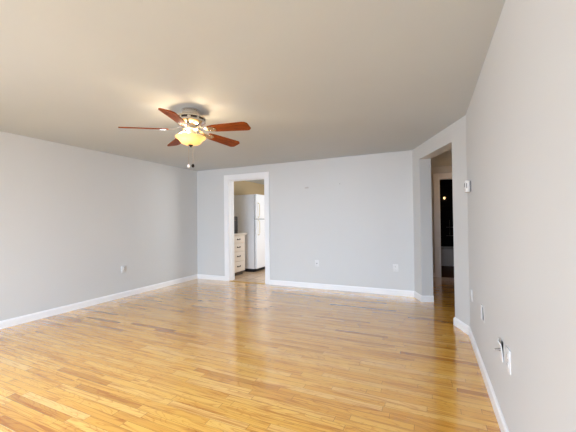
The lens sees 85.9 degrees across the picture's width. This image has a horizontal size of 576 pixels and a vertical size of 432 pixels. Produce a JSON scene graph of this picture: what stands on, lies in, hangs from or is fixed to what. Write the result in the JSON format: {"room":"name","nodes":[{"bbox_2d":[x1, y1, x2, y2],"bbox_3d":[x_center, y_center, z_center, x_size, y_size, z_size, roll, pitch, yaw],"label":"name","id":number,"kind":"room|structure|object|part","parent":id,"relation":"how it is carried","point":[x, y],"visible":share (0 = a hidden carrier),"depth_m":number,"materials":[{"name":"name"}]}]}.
{"room":"empty living room","nodes":[
{"label":"empty living room","id":0,"kind":"room"},
{"bbox_2d":[0,131,197,320],"bbox_3d":[-3.853,0.166,3.387,0.190,2.440,8.533,-1,-1,25],"label":"wall","id":1,"kind":"structure","parent":0,"point":[71,217],"depth_m":4.74,"materials":[{"name":"paint"}]},
{"bbox_2d":[0,274,197,328],"bbox_3d":[-3.749,1.335,3.321,0.014,0.098,8.139,-1,-1,25],"label":"baseboard","id":2,"kind":"structure","parent":1,"relation":"attached to","point":[63,309],"depth_m":4.72,"materials":[{"name":"white paint"}]},
{"bbox_2d":[234,181,263,194],"bbox_3d":[-1.317,0.213,8.709,0.100,2.440,3.257,-1,-1,25],"label":"wall","id":3,"kind":"structure","parent":0,"point":[240,187],"depth_m":8.95,"materials":[{"name":"paint"}]},
{"bbox_2d":[0,266,500,431],"bbox_3d":[0.246,1.388,4.109,7.020,0.080,13.300,-1,-1,25],"label":"floor","id":4,"kind":"structure","parent":0,"point":[196,355],"depth_m":2.78,"materials":[{"name":"brown wood"}]},
{"bbox_2d":[234,235,244,275],"bbox_3d":[-1.471,0.938,7.378,0.692,0.955,0.715,-1,-1,25],"label":"base cabinet","id":5,"kind":"object","parent":4,"relation":"on","point":[239,240],"visible":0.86,"depth_m":7.34,"materials":[{"name":"paint"}]},
{"bbox_3d":[-1.201,0.558,7.257,0.020,0.159,0.655,-1,-1,25],"label":"drawer","id":6,"kind":"part","parent":5,"relation":"part of","materials":[{"name":"paint"}]},
{"bbox_3d":[-1.199,0.743,7.255,0.020,0.179,0.655,-1,-1,25],"label":"drawer","id":7,"kind":"part","parent":5,"relation":"part of","materials":[{"name":"paint"}]},
{"bbox_3d":[-1.197,0.958,7.252,0.020,0.219,0.655,-1,-1,25],"label":"drawer","id":8,"kind":"part","parent":5,"relation":"part of","materials":[{"name":"paint"}]},
{"bbox_3d":[-1.194,1.193,7.248,0.020,0.219,0.655,-1,-1,25],"label":"drawer","id":9,"kind":"part","parent":5,"relation":"part of","materials":[{"name":"paint"}]},
{"bbox_3d":[-1.477,0.438,7.401,0.682,0.044,0.745,-1,-1,25],"label":"countertop","id":10,"kind":"structure","parent":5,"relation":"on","visible":0},
{"bbox_2d":[234,216,237,233],"bbox_3d":[-1.350,0.213,7.337,0.258,0.400,0.180,-1,-1,25],"label":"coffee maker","id":11,"kind":"object","parent":10,"relation":"on","point":[235,217],"visible":0.2,"depth_m":7.29,"materials":[{"name":"black plastic"}]},
{"bbox_3d":[-1.286,0.242,7.308,0.120,0.259,0.180,-1,-1,25],"label":"water tank","id":12,"kind":"part","parent":11,"relation":"part of","materials":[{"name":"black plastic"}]},
{"bbox_2d":[230,280,264,283],"bbox_3d":[-0.854,1.392,6.505,0.875,0.007,0.055,-1,-1,25],"label":"threshold","id":13,"kind":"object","parent":4,"relation":"on","point":[230,280],"depth_m":6.47,"materials":[{"name":"brown wood"}]},
{"bbox_2d":[234,194,264,271],"bbox_3d":[-0.958,0.438,8.280,0.841,1.969,0.762,-1,-1,25],"label":"refrigerator","id":14,"kind":"object","parent":4,"relation":"on","point":[249,209],"visible":0.66,"depth_m":7.90,"materials":[{"name":"white metal"}]},
{"bbox_3d":[-0.666,-0.240,8.153,0.060,0.624,0.762,-1,-1,25],"label":"freezer door","id":15,"kind":"part","parent":14,"relation":"part of","materials":[{"name":"white metal"}]},
{"bbox_3d":[-0.655,0.710,8.139,0.060,1.243,0.762,-1,-1,25],"label":"fresh food door","id":16,"kind":"part","parent":14,"relation":"part of","materials":[{"name":"white metal"}]},
{"bbox_2d":[441,246,453,265],"bbox_3d":[4.698,1.124,8.656,2.040,0.474,0.770,-1,-1,25],"label":"bathtub","id":17,"kind":"object","parent":4,"relation":"on","point":[447,252],"visible":0.02,"depth_m":8.43,"materials":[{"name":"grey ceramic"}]},
{"bbox_2d":[0,0,504,184],"bbox_3d":[0.216,-1.132,4.146,7.020,0.080,13.300,-1,-1,25],"label":"ceiling","id":18,"kind":"structure","parent":0,"point":[310,79],"depth_m":2.40,"materials":[{"name":"paint"}]},
{"bbox_2d":[118,107,250,167],"bbox_3d":[-0.966,-0.792,3.191,1.257,0.598,1.274,-1,-1,25],"label":"ceiling fan","id":19,"kind":"object","parent":18,"relation":"hanging from","point":[190,120],"visible":1,"depth_m":3.10,"materials":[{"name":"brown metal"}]},
{"bbox_3d":[-1.419,-0.866,3.055,0.445,0.010,0.148,-3,14,-18],"label":"blade","id":20,"kind":"part","parent":19,"relation":"part of","materials":[{"name":"brown wood"}]},
{"bbox_3d":[-1.004,-0.875,2.753,0.148,0.010,0.445,13,2,0],"label":"blade","id":21,"kind":"part","parent":19,"relation":"part of","materials":[{"name":"brown wood"}]},
{"bbox_3d":[-1.260,-0.861,3.544,0.148,0.010,0.445,-17,7,-35],"label":"blade","id":22,"kind":"part","parent":19,"relation":"part of","materials":[{"name":"brown wood"}]},
{"bbox_3d":[-1.002,-0.773,3.188,0.308,0.084,0.308,-1,-1,25],"label":"lamp shade","id":23,"kind":"part","parent":19,"relation":"part of","materials":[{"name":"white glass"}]},
{"bbox_3d":[-0.746,-0.867,3.543,0.148,0.010,0.445,-18,-13,34],"label":"blade","id":24,"kind":"part","parent":19,"relation":"part of","materials":[{"name":"brown wood"}]},
{"bbox_3d":[-0.588,-0.876,3.054,0.445,0.010,0.148,2,-14,18],"label":"blade","id":25,"kind":"part","parent":19,"relation":"part of","materials":[{"name":"brown wood"}]},
{"bbox_2d":[197,150,414,290],"bbox_3d":[0.108,0.159,6.161,4.702,2.440,0.190,-1,-1,25],"label":"wall","id":26,"kind":"structure","parent":0,"point":[358,227],"depth_m":5.73,"materials":[{"name":"paint"}]},
{"bbox_2d":[197,274,224,280],"bbox_3d":[-1.713,1.362,6.872,0.759,0.098,0.014,-1,-1,25],"label":"baseboard","id":27,"kind":"structure","parent":26,"relation":"attached to","point":[200,276],"depth_m":6.86,"materials":[{"name":"white paint"}]},
{"bbox_2d":[224,172,269,284],"bbox_3d":[-0.836,0.253,6.592,1.107,2.288,0.226,-1,-1,25],"label":"trim","id":28,"kind":"structure","parent":26,"relation":"attached to","point":[229,180],"depth_m":6.68,"materials":[{"name":"white paint"}]},
{"bbox_2d":[270,280,433,301],"bbox_3d":[0.928,1.311,5.498,3.006,0.098,0.314,-1,-1,25],"label":"baseboard","id":29,"kind":"structure","parent":26,"relation":"attached to","point":[409,293],"depth_m":5.52,"materials":[{"name":"white paint"}]},
{"bbox_2d":[393,264,397,271],"bbox_3d":[1.826,0.884,5.258,0.085,0.122,0.010,-1,-1,25],"label":"wall outlet","id":30,"kind":"object","parent":26,"relation":"attached to","point":[395,266],"visible":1,"depth_m":5.26,"materials":[{"name":"white plastic"}]},
{"bbox_2d":[412,115,469,325],"bbox_3d":[2.137,0.108,4.329,0.190,2.440,1.894,-1,-1,3],"label":"wall","id":31,"kind":"structure","parent":0,"point":[453,137],"depth_m":4.08,"materials":[{"name":"paint"}]},
{"bbox_2d":[431,166,451,272],"bbox_3d":[3.774,0.123,6.678,2.100,2.440,0.120,-1,-1,25],"label":"wall","id":32,"kind":"structure","parent":0,"point":[442,169],"depth_m":6.86,"materials":[{"name":"paint"}]},
{"bbox_2d":[433,173,451,277],"bbox_3d":[3.705,0.200,6.709,0.971,2.288,0.156,-1,-1,25],"label":"trim","id":33,"kind":"structure","parent":32,"relation":"attached to","point":[437,177],"depth_m":6.82,"materials":[{"name":"white paint"}]},
{"bbox_2d":[440,179,453,246],"bbox_3d":[4.891,0.145,9.116,2.100,2.440,0.150,-1,-1,25],"label":"window","id":34,"kind":"structure","parent":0,"point":[446,189],"depth_m":9.13,"materials":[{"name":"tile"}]},
{"bbox_2d":[466,0,575,431],"bbox_3d":[0.683,0.068,0.341,0.190,2.440,6.770,-1,-1,25],"label":"wall","id":35,"kind":"structure","parent":0,"point":[521,113],"depth_m":1.33,"materials":[{"name":"paint"}]},
{"bbox_2d":[464,180,470,192],"bbox_3d":[1.831,-0.300,3.157,0.055,0.120,0.120,-1,-1,25],"label":"thermostat","id":36,"kind":"object","parent":35,"relation":"attached to","point":[467,184],"visible":1,"depth_m":3.11,"materials":[{"name":"grey plastic"}]},
{"bbox_2d":[453,317,508,431],"bbox_3d":[0.685,1.243,0.633,0.195,0.098,6.943,-1,-1,25],"label":"baseboard","id":37,"kind":"structure","parent":35,"relation":"attached to","point":[465,328],"depth_m":2.38,"materials":[{"name":"white paint"}]},
{"bbox_2d":[480,304,483,321],"bbox_3d":[1.593,0.796,2.537,0.009,0.120,0.147,-1,-1,25],"label":"wall plate","id":38,"kind":"object","parent":35,"relation":"attached to","point":[481,306],"visible":1,"depth_m":2.55,"materials":[{"name":"white plastic"}]},
{"bbox_2d":[494,337,502,361],"bbox_3d":[1.271,0.805,1.869,0.039,0.120,0.076,-1,-1,25],"label":"wall plate","id":39,"kind":"object","parent":35,"relation":"attached to","point":[500,348],"visible":1,"depth_m":1.85,"materials":[{"name":"white plastic"}]},
{"bbox_3d":[1.276,0.805,1.867,0.026,0.120,0.076,-1,-1,25],"label":"plate","id":40,"kind":"part","parent":39,"relation":"part of","materials":[{"name":"white plastic"}]},
{"bbox_2d":[506,346,510,374],"bbox_3d":[1.208,0.791,1.700,0.010,0.128,0.085,-1,-1,25],"label":"wall outlet","id":41,"kind":"object","parent":35,"relation":"attached to","point":[508,352],"visible":1,"depth_m":1.68,"materials":[{"name":"white plastic"}]}
]}

